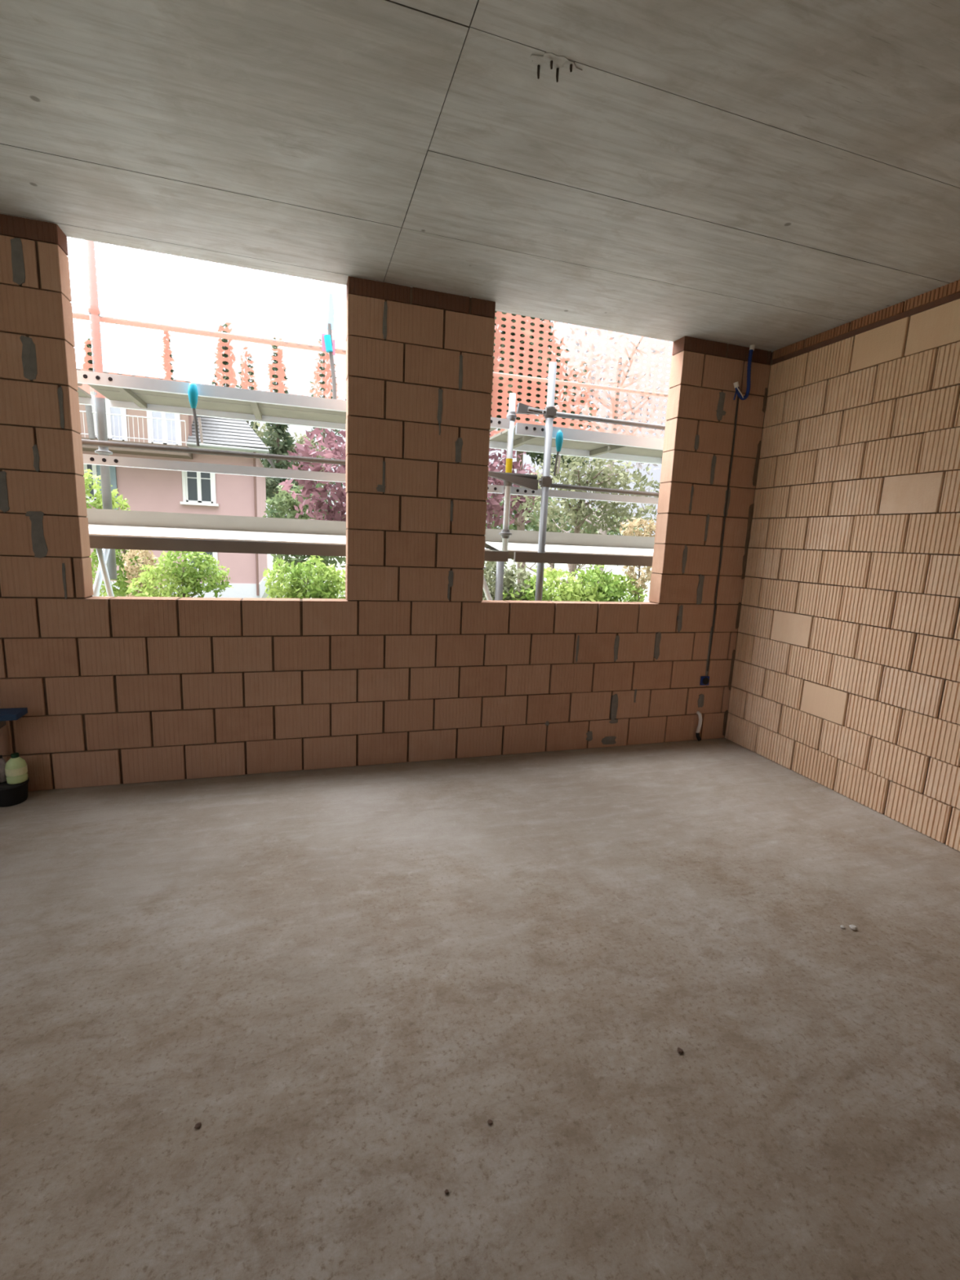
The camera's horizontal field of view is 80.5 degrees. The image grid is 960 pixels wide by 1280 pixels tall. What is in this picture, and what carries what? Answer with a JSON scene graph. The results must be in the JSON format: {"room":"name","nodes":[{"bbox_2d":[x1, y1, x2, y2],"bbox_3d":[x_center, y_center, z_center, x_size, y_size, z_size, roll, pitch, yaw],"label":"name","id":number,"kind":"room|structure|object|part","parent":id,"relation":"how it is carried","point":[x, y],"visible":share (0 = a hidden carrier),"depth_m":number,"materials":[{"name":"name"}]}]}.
{"room":"construction site","nodes":[
{"label":"construction site","id":0,"kind":"room"},
{"bbox_2d":[0,213,771,791],"bbox_3d":[-0.995,-0.568,3.134,6.016,2.686,0.133,-1,10,-18],"label":"wall","id":1,"kind":"structure","parent":0,"point":[414,664],"depth_m":3.20,"materials":[{"name":"brick"}]},
{"bbox_2d":[699,675,709,685],"bbox_3d":[1.607,0.289,4.071,0.064,0.064,0.048,-1,10,-18],"label":"box","id":2,"kind":"object","parent":1,"relation":"attached to","point":[704,680],"visible":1,"depth_m":4.05,"materials":[{"name":"black plastic"}]},
{"bbox_3d":[1.613,0.293,4.051,0.052,0.052,0.006,-1,10,-18],"label":"box lid","id":3,"kind":"part","parent":2,"relation":"part of","materials":[{"name":"black plastic"}]},
{"bbox_2d":[706,395,738,671],"bbox_3d":[1.666,-0.703,3.889,0.024,1.880,0.014,-1,10,-18],"label":"conduit","id":4,"kind":"object","parent":1,"relation":"attached to","point":[737,403],"visible":0.93,"depth_m":3.88,"materials":[{"name":"black plastic"}]},
{"bbox_2d":[261,554,652,601],"bbox_3d":[-10.223,-4.686,42.015,120.000,0.500,140.000,-1,10,-18],"label":"ground","id":5,"kind":"structure","parent":0,"point":[615,570],"depth_m":61.12,"materials":[{"name":"green plant"}]},
{"bbox_2d":[86,337,93,370],"bbox_3d":[-20.051,-9.413,29.942,2.464,12.146,2.283,-1,10,-18],"label":"conifer tree","id":6,"kind":"object","parent":5,"relation":"on","point":[90,353],"visible":0.02,"depth_m":28.86,"materials":[{"name":"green plant"}]},
{"bbox_2d":[84,240,116,579],"bbox_3d":[-2.459,-1.557,3.669,0.100,2.320,0.100,-1,10,-18],"label":"scaffold pole","id":7,"kind":"object","parent":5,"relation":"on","point":[100,409],"visible":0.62,"depth_m":3.72,"materials":[{"name":"metal"}]},
{"bbox_2d":[76,386,95,405],"bbox_3d":[-3.145,-1.451,3.035,1.675,0.061,0.666,-1,10,-18],"label":"deck","id":8,"kind":"object","parent":7,"relation":"attached to","point":[85,398],"visible":0.07,"depth_m":3.56,"materials":[{"name":"metal"}]},
{"bbox_2d":[72,311,346,352],"bbox_3d":[-1.978,-2.066,3.776,4.160,0.052,0.038,-1,10,-18],"label":"tube","id":9,"kind":"object","parent":7,"relation":"attached to","point":[344,350],"visible":0.15,"depth_m":3.82,"materials":[{"name":"orange metal"}]},
{"bbox_2d":[83,468,159,596],"bbox_3d":[-8.493,-1.868,13.251,1.848,4.117,1.156,-1,10,-18],"label":"bush","id":10,"kind":"object","parent":5,"relation":"on","point":[120,583],"visible":0.28,"depth_m":13.03,"materials":[{"name":"green plant"}]},
{"bbox_2d":[120,549,164,596],"bbox_3d":[-6.887,-0.774,11.739,0.883,2.609,0.819,-1,10,-18],"label":"dry bush","id":11,"kind":"object","parent":5,"relation":"on","point":[146,553],"visible":0.24,"depth_m":11.45,"materials":[{"name":"beige plant"}]},
{"bbox_2d":[161,332,174,379],"bbox_3d":[-20.246,-12.310,37.366,1.468,15.247,1.418,-1,10,-18],"label":"conifer tree","id":12,"kind":"object","parent":5,"relation":"on","point":[171,355],"visible":0.02,"depth_m":36.43,"materials":[{"name":"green plant"}]},
{"bbox_2d":[76,368,275,598],"bbox_3d":[-14.210,-6.230,24.580,9.901,8.240,8.549,-1,10,-18],"label":"house","id":13,"kind":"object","parent":5,"relation":"on","point":[150,490],"visible":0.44,"depth_m":22.09,"materials":[{"name":"pink paint"}]},
{"bbox_3d":[-13.745,-8.259,19.888,0.297,2.309,0.198,-1,10,-18],"label":"balcony post","id":14,"kind":"part","parent":13,"relation":"part of","materials":[{"name":"metal"}]},
{"bbox_3d":[-14.550,-5.932,21.191,0.160,1.260,0.017,-1,10,-18],"label":"pane","id":15,"kind":"part","parent":13,"relation":"part of","materials":[{"name":"clear glass"}]},
{"bbox_2d":[97,465,118,509],"bbox_3d":[-14.027,-5.687,21.371,0.600,2.100,0.070,-1,10,-18],"label":"shutter","id":16,"kind":"object","parent":13,"relation":"hanging from","point":[113,469],"depth_m":21.34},
{"bbox_3d":[-13.741,-8.516,20.945,1.170,2.200,0.070,-1,10,-18],"label":"balcony door","id":17,"kind":"part","parent":13,"relation":"part of","materials":[{"name":"white paint"}]},
{"bbox_3d":[-13.521,-8.461,21.037,0.335,1.940,0.017,-1,10,-18],"label":"pane","id":18,"kind":"part","parent":13,"relation":"part of","materials":[{"name":"white glass"}]},
{"bbox_3d":[-12.989,-7.589,20.257,4.467,0.919,0.039,-1,10,-18],"label":"balcony railing","id":19,"kind":"part","parent":13,"relation":"part of","materials":[{"name":"white paint"}]},
{"bbox_3d":[-12.222,-8.477,21.449,0.310,1.940,0.017,-1,10,-18],"label":"pane","id":20,"kind":"part","parent":13,"relation":"part of","materials":[{"name":"white glass"}]},
{"bbox_3d":[-12.002,-8.536,21.496,1.120,2.200,0.070,-1,10,-18],"label":"balcony door","id":21,"kind":"part","parent":13,"relation":"part of","materials":[{"name":"white paint"}]},
{"bbox_3d":[-11.793,-8.482,21.585,0.310,1.940,0.017,-1,10,-18],"label":"pane","id":22,"kind":"part","parent":13,"relation":"part of","materials":[{"name":"white glass"}]},
{"bbox_3d":[-11.267,-6.049,22.216,0.340,1.140,0.017,-1,10,-18],"label":"pane","id":23,"kind":"part","parent":13,"relation":"part of","materials":[{"name":"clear glass"}]},
{"bbox_3d":[-10.809,-6.055,22.361,0.340,1.140,0.017,-1,10,-18],"label":"pane","id":24,"kind":"part","parent":13,"relation":"part of","materials":[{"name":"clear glass"}]},
{"bbox_3d":[-10.943,-3.457,22.813,0.340,1.180,0.017,-1,10,-18],"label":"pane","id":25,"kind":"part","parent":13,"relation":"part of","materials":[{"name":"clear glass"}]},
{"bbox_2d":[125,551,232,597],"bbox_3d":[-5.970,-0.642,11.302,1.992,2.580,1.425,-1,10,-18],"label":"bush","id":26,"kind":"object","parent":5,"relation":"on","point":[187,577],"visible":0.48,"depth_m":11.20,"materials":[{"name":"green plant"}]},
{"bbox_2d":[211,324,239,387],"bbox_3d":[-13.982,-10.336,31.811,2.711,13.843,2.675,-1,10,-18],"label":"conifer tree","id":27,"kind":"object","parent":5,"relation":"on","point":[224,355],"visible":0.04,"depth_m":30.70,"materials":[{"name":"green plant"}]},
{"bbox_2d":[237,351,266,497],"bbox_3d":[-15.705,-12.112,38.815,3.132,14.756,2.889,9,12,34],"label":"conifer tree","id":28,"kind":"object","parent":5,"relation":"on","point":[251,373],"visible":0.03,"depth_m":37.91,"materials":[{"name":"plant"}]},
{"bbox_2d":[260,337,299,576],"bbox_3d":[-11.497,-10.157,32.552,2.385,13.448,2.391,-1,10,-18],"label":"conifer tree","id":29,"kind":"object","parent":5,"relation":"on","point":[278,433],"visible":0.47,"depth_m":32.06,"materials":[{"name":"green plant"}]},
{"bbox_2d":[252,421,329,576],"bbox_3d":[-12.347,-8.975,36.193,5.737,9.789,3.548,-1,10,-18],"label":"conifer tree","id":30,"kind":"object","parent":5,"relation":"on","point":[260,434],"visible":0.12,"depth_m":35.55,"materials":[{"name":"green plant"}]},
{"bbox_2d":[262,480,346,588],"bbox_3d":[-6.061,-3.373,20.203,3.174,4.868,2.133,-1,10,-18],"label":"evergreen shrub","id":31,"kind":"object","parent":5,"relation":"on","point":[282,508],"visible":0.34,"depth_m":19.51,"materials":[{"name":"green plant"}]},
{"bbox_2d":[262,555,346,599],"bbox_3d":[-3.508,-0.591,11.857,2.013,2.496,1.328,-1,10,-18],"label":"bush","id":32,"kind":"object","parent":5,"relation":"on","point":[317,588],"visible":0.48,"depth_m":11.53,"materials":[{"name":"green plant"}]},
{"bbox_2d":[307,339,345,561],"bbox_3d":[-10.870,-12.931,40.154,4.062,16.319,3.848,-1,10,-18],"label":"conifer tree","id":33,"kind":"object","parent":5,"relation":"on","point":[323,434],"visible":0.06,"depth_m":39.44,"materials":[{"name":"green plant"}]},
{"bbox_2d":[278,399,542,528],"bbox_3d":[-1.795,-3.877,16.986,7.925,7.335,4.176,1,10,-10],"label":"maple tree","id":34,"kind":"object","parent":5,"relation":"on","point":[329,442],"visible":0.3,"depth_m":15.98,"materials":[{"name":"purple plant"}]},
{"bbox_2d":[494,561,504,600],"bbox_3d":[0.083,0.797,4.182,0.100,2.730,0.100,-1,10,-18],"label":"scaffold pole","id":35,"kind":"object","parent":5,"relation":"on","point":[500,565],"visible":0.09,"depth_m":3.95,"materials":[{"name":"metal"}]},
{"bbox_2d":[498,392,516,551],"bbox_3d":[0.194,-1.125,3.852,0.090,1.033,0.090,-1,10,-18],"label":"scaffold pole","id":36,"kind":"object","parent":35,"relation":"on","point":[505,533],"visible":0.84,"depth_m":3.83,"materials":[{"name":"metal"}]},
{"bbox_2d":[76,369,510,431],"bbox_3d":[-1.086,-1.475,3.688,2.485,0.061,0.666,-1,10,-18],"label":"deck","id":37,"kind":"object","parent":36,"relation":"attached to","point":[125,392],"visible":0.73,"depth_m":3.48,"materials":[{"name":"metal"}]},
{"bbox_2d":[187,381,203,446],"bbox_3d":[-1.596,-1.264,3.176,0.064,0.340,0.052,-6,13,-41],"label":"tie","id":38,"kind":"object","parent":37,"relation":"hanging from","point":[193,393],"visible":1,"depth_m":3.16,"materials":[{"name":"plastic"}]},
{"bbox_3d":[-1.597,-1.200,3.186,0.031,0.211,0.016,-1,10,-18],"label":"rod","id":39,"kind":"part","parent":38,"relation":"part of","materials":[{"name":"metal"}]},
{"bbox_3d":[-1.573,-1.180,3.192,0.024,0.137,0.014,-1,10,-18],"label":"rod","id":40,"kind":"part","parent":38,"relation":"part of","materials":[{"name":"white plastic"}]},
{"bbox_2d":[321,293,336,399],"bbox_3d":[-1.034,-1.950,3.902,0.103,0.804,0.052,-1,10,-18],"label":"bundle","id":41,"kind":"object","parent":37,"relation":"on","point":[327,343],"visible":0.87,"depth_m":3.88,"materials":[{"name":"metal"}]},
{"bbox_3d":[-1.025,-1.859,3.936,0.066,0.615,0.026,-1,10,-18],"label":"rod","id":42,"kind":"part","parent":41,"relation":"part of","materials":[{"name":"metal"}]},
{"bbox_2d":[82,453,504,493],"bbox_3d":[-1.030,-1.022,3.530,2.495,0.051,0.046,-1,10,-18],"label":"board","id":43,"kind":"object","parent":36,"relation":"attached to","point":[97,460],"visible":0.73,"depth_m":3.34,"materials":[{"name":"metal"}]},
{"bbox_2d":[88,534,508,561],"bbox_3d":[-1.942,-0.601,3.518,4.240,0.072,0.745,-1,10,-18],"label":"deck","id":44,"kind":"object","parent":36,"relation":"attached to","point":[113,542],"visible":0.53,"depth_m":3.29,"materials":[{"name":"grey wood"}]},
{"bbox_2d":[92,548,110,596],"bbox_3d":[-2.646,-0.067,3.813,0.343,1.130,0.039,-1,10,-18],"label":"diagonal brace","id":45,"kind":"object","parent":44,"relation":"attached to","point":[99,578],"visible":0.19,"depth_m":3.77,"materials":[{"name":"metal"}]},
{"bbox_2d":[95,548,114,596],"bbox_3d":[-2.442,-0.110,3.822,0.195,1.026,0.036,-1,10,-18],"label":"diagonal brace","id":46,"kind":"object","parent":44,"relation":"attached to","point":[100,551],"visible":0.39,"depth_m":3.73,"materials":[{"name":"metal"}]},
{"bbox_2d":[86,508,346,535],"bbox_3d":[-2.040,-0.775,3.821,4.240,0.160,0.035,-1,10,-18],"label":"board","id":47,"kind":"object","parent":44,"relation":"on","point":[95,516],"visible":0.39,"depth_m":3.87,"materials":[{"name":"beige wood"}]},
{"bbox_2d":[88,524,485,548],"bbox_3d":[-1.862,-0.694,3.693,3.900,0.059,0.330,-1,10,-18],"label":"board","id":48,"kind":"object","parent":44,"relation":"on","point":[93,528],"visible":0.4,"depth_m":3.71,"materials":[{"name":"silver metal"}]},
{"bbox_2d":[88,533,489,550],"bbox_3d":[-1.798,-0.629,3.491,3.900,0.010,0.102,-1,10,-18],"label":"board","id":49,"kind":"object","parent":44,"relation":"on","point":[242,540],"visible":0.51,"depth_m":3.52,"materials":[{"name":"grey metal"}]},
{"bbox_2d":[483,574,492,599],"bbox_3d":[0.168,-0.016,4.230,0.497,1.135,0.039,-1,10,-18],"label":"diagonal brace","id":50,"kind":"object","parent":44,"relation":"attached to","point":[486,589],"visible":0.14,"depth_m":4.11,"materials":[{"name":"metal"}]},
{"bbox_2d":[81,439,537,479],"bbox_3d":[-1.690,-1.084,3.233,4.360,0.049,0.032,-1,10,-18],"label":"tube","id":51,"kind":"object","parent":36,"relation":"attached to","point":[84,442],"visible":0.51,"depth_m":3.28,"materials":[{"name":"metal"}]},
{"bbox_2d":[488,471,537,490],"bbox_3d":[0.208,-1.077,3.841,0.385,0.100,0.044,-1,10,-18],"label":"sheet","id":52,"kind":"object","parent":51,"relation":"on","point":[531,484],"visible":0.89,"depth_m":3.84,"materials":[{"name":"metal"}]},
{"bbox_2d":[515,402,542,414],"bbox_3d":[0.335,-1.538,3.775,0.177,0.068,0.061,-1,10,-18],"label":"bracket","id":53,"kind":"object","parent":36,"relation":"attached to","point":[522,408],"visible":0.95,"depth_m":3.77,"materials":[{"name":"metal"}]},
{"bbox_2d":[510,486,658,504],"bbox_3d":[1.395,-1.049,4.299,2.515,0.048,0.046,-1,10,-18],"label":"board","id":54,"kind":"object","parent":36,"relation":"attached to","point":[514,491],"visible":0.38,"depth_m":4.08,"materials":[{"name":"metal"}]},
{"bbox_2d":[482,560,535,600],"bbox_3d":[0.336,-0.508,11.812,2.028,2.689,1.333,-1,10,-18],"label":"bush","id":55,"kind":"object","parent":5,"relation":"on","point":[509,579],"visible":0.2,"depth_m":11.53,"materials":[{"name":"green plant"}]},
{"bbox_2d":[490,311,599,591],"bbox_3d":[1.139,-7.392,21.133,7.193,13.086,4.381,-1,10,-18],"label":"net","id":56,"kind":"object","parent":5,"relation":"on","point":[520,526],"visible":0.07,"depth_m":20.23,"materials":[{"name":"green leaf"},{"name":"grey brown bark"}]},
{"bbox_2d":[534,361,556,600],"bbox_3d":[0.381,0.162,4.080,0.092,4.040,0.068,-1,10,-18],"label":"scaffold pole","id":57,"kind":"object","parent":5,"relation":"on","point":[549,412],"visible":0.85,"depth_m":3.83,"materials":[{"name":"metal"}]},
{"bbox_2d":[489,549,653,566],"bbox_3d":[1.323,-0.639,4.552,2.510,0.072,0.745,-1,10,-18],"label":"deck","id":58,"kind":"object","parent":57,"relation":"attached to","point":[517,557],"visible":0.43,"depth_m":3.99,"materials":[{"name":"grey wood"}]},
{"bbox_2d":[484,528,654,549],"bbox_3d":[1.224,-0.813,4.856,2.510,0.160,0.035,-1,10,-18],"label":"board","id":59,"kind":"object","parent":58,"relation":"on","point":[491,535],"visible":0.25,"depth_m":4.69,"materials":[{"name":"beige wood"}]},
{"bbox_2d":[485,541,653,555],"bbox_3d":[1.274,-0.731,4.687,2.480,0.059,0.330,-1,10,-18],"label":"board","id":60,"kind":"object","parent":58,"relation":"on","point":[498,545],"visible":0.44,"depth_m":4.51,"materials":[{"name":"grey metal"}]},
{"bbox_2d":[499,549,653,556],"bbox_3d":[1.339,-0.666,4.485,2.480,0.010,0.102,-1,10,-18],"label":"board","id":61,"kind":"object","parent":58,"relation":"on","point":[500,549],"visible":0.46,"depth_m":4.27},
{"bbox_2d":[488,422,663,464],"bbox_3d":[1.342,-1.482,4.461,2.510,0.072,0.666,-1,10,-18],"label":"deck","id":62,"kind":"object","parent":57,"relation":"attached to","point":[529,437],"visible":0.48,"depth_m":4.27,"materials":[{"name":"metal"}]},
{"bbox_2d":[553,430,563,475],"bbox_3d":[0.533,-1.269,3.852,0.050,0.301,0.050,8,11,27],"label":"tie","id":63,"kind":"object","parent":62,"relation":"hanging from","point":[559,437],"visible":1,"depth_m":3.83,"materials":[{"name":"plastic"}]},
{"bbox_3d":[0.521,-1.206,3.860,0.036,0.172,0.016,-1,10,-18],"label":"rod","id":64,"kind":"part","parent":63,"relation":"part of","materials":[{"name":"metal"}]},
{"bbox_3d":[0.537,-1.195,3.862,0.022,0.121,0.014,-1,10,-18],"label":"rod","id":65,"kind":"part","parent":63,"relation":"part of","materials":[{"name":"white plastic"}]},
{"bbox_2d":[550,483,658,497],"bbox_3d":[1.547,-1.075,4.268,2.245,0.051,0.032,-1,10,-18],"label":"tube","id":66,"kind":"object","parent":57,"relation":"attached to","point":[553,485],"visible":0.33,"depth_m":4.05,"materials":[{"name":"metal"}]},
{"bbox_2d":[555,411,665,430],"bbox_3d":[1.566,-1.543,4.189,2.245,0.043,0.034,-1,10,-18],"label":"tube","id":67,"kind":"object","parent":57,"relation":"attached to","point":[562,415],"visible":0.33,"depth_m":3.97,"materials":[{"name":"metal"}]},
{"bbox_2d":[485,493,648,600],"bbox_3d":[3.276,-4.173,25.602,10.566,5.378,3.777,-1,10,-18],"label":"leafy tree","id":68,"kind":"object","parent":5,"relation":"on","point":[529,526],"visible":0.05,"depth_m":24.81,"materials":[{"name":"green plant"}]},
{"bbox_2d":[502,564,647,602],"bbox_3d":[1.939,-0.395,11.942,3.417,2.560,1.435,-1,10,-18],"label":"bush","id":69,"kind":"object","parent":5,"relation":"on","point":[607,588],"visible":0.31,"depth_m":11.65,"materials":[{"name":"green plant"}]},
{"bbox_2d":[511,453,660,583],"bbox_3d":[2.623,-2.234,14.384,4.106,5.415,2.730,-1,10,-18],"label":"tree","id":70,"kind":"object","parent":5,"relation":"on","point":[576,475],"visible":0.7,"depth_m":13.66,"materials":[{"name":"green plant"}]},
{"bbox_2d":[552,323,667,591],"bbox_3d":[4.238,-4.487,16.540,4.450,9.213,3.570,-1,10,-18],"label":"bare tree","id":71,"kind":"object","parent":5,"relation":"on","point":[604,532],"visible":0.22,"depth_m":16.14,"materials":[{"name":"brown plant"}]},
{"bbox_2d":[619,517,656,601],"bbox_3d":[3.266,-0.829,12.034,0.889,3.489,0.737,-1,10,-18],"label":"dry bush","id":72,"kind":"object","parent":5,"relation":"on","point":[637,522],"visible":0.59,"depth_m":11.79,"materials":[{"name":"beige plant"}]},
{"bbox_3d":[-0.010,-0.347,4.681,0.100,4.800,0.100,-1,10,-18],"label":"scaffold pole","id":73,"kind":"object","parent":5,"relation":"on","visible":0},
{"bbox_2d":[500,373,667,396],"bbox_3d":[1.258,-2.111,4.800,2.450,0.058,0.028,-1,10,-18],"label":"tube","id":74,"kind":"object","parent":73,"relation":"attached to","point":[633,390],"visible":0.04,"depth_m":4.76,"materials":[{"name":"orange metal"}]},
{"bbox_2d":[0,737,959,1279],"bbox_3d":[-0.086,1.460,0.320,6.300,0.250,6.675,-1,10,-18],"label":"floor","id":75,"kind":"structure","parent":0,"point":[342,975],"depth_m":1.62,"materials":[{"name":"concrete"}]},
{"bbox_2d":[0,707,27,728],"bbox_3d":[-2.684,0.577,2.633,0.965,0.464,0.194,-1,10,-18],"label":"trestle","id":76,"kind":"object","parent":75,"relation":"on","point":[11,713],"visible":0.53,"depth_m":2.72,"materials":[{"name":"metal"}]},
{"bbox_3d":[-2.693,0.400,2.596,0.830,0.051,0.080,-1,10,-18],"label":"rail","id":77,"kind":"part","parent":76,"relation":"part of","materials":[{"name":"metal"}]},
{"bbox_2d":[0,777,29,807],"bbox_3d":[-2.316,0.747,2.794,0.156,0.101,0.154,-1,10,-18],"label":"tub","id":78,"kind":"object","parent":75,"relation":"on","point":[17,793],"visible":0.66,"depth_m":2.75,"materials":[{"name":"black plastic"}]},
{"bbox_2d":[0,755,6,782],"bbox_3d":[-2.346,0.629,2.778,0.042,0.132,0.042,-1,10,-18],"label":"plastic bottle","id":79,"kind":"object","parent":78,"relation":"on","point":[2,762],"visible":0.83,"depth_m":2.77,"materials":[{"name":"black plastic"}]},
{"bbox_3d":[-2.314,0.702,2.785,0.138,0.008,0.137,-1,10,-18],"label":"lid","id":80,"kind":"part","parent":78,"relation":"part of","materials":[{"name":"black plastic"}]},
{"bbox_2d":[4,752,27,784],"bbox_3d":[-2.277,0.625,2.783,0.085,0.144,0.085,-1,10,-18],"label":"plastic bottle","id":81,"kind":"object","parent":78,"relation":"on","point":[15,768],"visible":1,"depth_m":2.76,"materials":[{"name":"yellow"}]},
{"bbox_2d":[194,1122,201,1128],"bbox_3d":[-0.656,1.129,1.319,0.013,0.007,0.016,2,10,-1],"label":"crumb","id":82,"kind":"object","parent":75,"relation":"on","point":[197,1125],"visible":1,"depth_m":1.32,"materials":[{"name":"brick"}]},
{"bbox_2d":[487,1119,492,1124],"bbox_3d":[0.024,1.153,1.357,0.012,0.005,0.013,-1,10,-18],"label":"crumb","id":83,"kind":"object","parent":75,"relation":"on","point":[490,1122],"visible":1,"depth_m":1.35,"materials":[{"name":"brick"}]},
{"bbox_2d":[677,1047,683,1053],"bbox_3d":[0.554,1.137,1.570,0.016,0.009,0.017,4,10,9],"label":"crumb","id":84,"kind":"object","parent":75,"relation":"on","point":[680,1051],"visible":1,"depth_m":1.57,"materials":[{"name":"brick"}]},
{"bbox_2d":[695,711,702,741],"bbox_3d":[1.585,0.622,4.106,0.042,0.221,0.056,-1,10,-18],"label":"pipe stub","id":85,"kind":"object","parent":75,"relation":"on","point":[700,715],"visible":1,"depth_m":4.09,"materials":[{"name":"white plastic"}]},
{"bbox_2d":[848,924,857,930],"bbox_3d":[1.395,1.075,2.119,0.022,0.017,0.022,4,10,11],"label":"crumb","id":86,"kind":"object","parent":75,"relation":"on","point":[851,926],"visible":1,"depth_m":2.11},
{"bbox_2d":[0,0,959,351],"bbox_3d":[0.041,-1.427,-0.189,6.300,0.251,6.675,-1,10,-18],"label":"ceiling","id":87,"kind":"structure","parent":0,"point":[771,175],"depth_m":1.92,"materials":[{"name":"concrete"}]},
{"bbox_2d":[537,64,540,79],"bbox_3d":[0.164,-1.598,1.588,0.008,0.041,0.011,3,10,5],"label":"stub","id":88,"kind":"object","parent":87,"relation":"attached to","point":[538,65],"visible":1,"depth_m":1.59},
{"bbox_2d":[550,60,552,69],"bbox_3d":[0.198,-1.599,1.570,0.008,0.029,0.011,3,10,4],"label":"stub","id":89,"kind":"object","parent":87,"relation":"attached to","point":[551,61],"visible":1,"depth_m":1.57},
{"bbox_2d":[530,51,582,77],"bbox_3d":[0.212,-1.605,1.581,0.154,0.007,0.067,-1,10,-18],"label":"smear","id":90,"kind":"object","parent":87,"relation":"attached to","point":[561,62],"visible":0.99,"depth_m":1.58,"materials":[{"name":"concrete"}]},
{"bbox_2d":[555,67,559,82],"bbox_3d":[0.218,-1.596,1.594,0.008,0.043,0.011,3,10,5],"label":"stub","id":91,"kind":"object","parent":87,"relation":"attached to","point":[557,68],"visible":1,"depth_m":1.59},
{"bbox_2d":[569,63,572,72],"bbox_3d":[0.254,-1.599,1.579,0.008,0.028,0.011,3,10,4],"label":"stub","id":92,"kind":"object","parent":87,"relation":"attached to","point":[571,64],"visible":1,"depth_m":1.58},
{"bbox_2d":[733,344,755,399],"bbox_3d":[1.710,-1.731,3.662,0.139,0.358,0.052,-2,11,-25],"label":"conduit","id":93,"kind":"object","parent":87,"relation":"hanging from","point":[736,386],"visible":1,"depth_m":3.67,"materials":[{"name":"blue plastic"}]},
{"bbox_2d":[724,279,959,851],"bbox_3d":[2.885,-0.032,1.064,0.152,2.686,6.526,-1,10,-18],"label":"wall","id":94,"kind":"structure","parent":0,"point":[846,677],"depth_m":3.15,"materials":[{"name":"brick"}]},
{"label":"outside","id":95,"kind":"structure","parent":0,"visible":0},
{"bbox_2d":[66,237,673,439],"bbox_3d":[-0.651,-2.140,4.079,6.474,1.162,0.036,-1,10,-18],"label":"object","id":96,"kind":"object","parent":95,"point":[74,249],"visible":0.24,"depth_m":3.84,"materials":[{"name":"white"}]}
]}

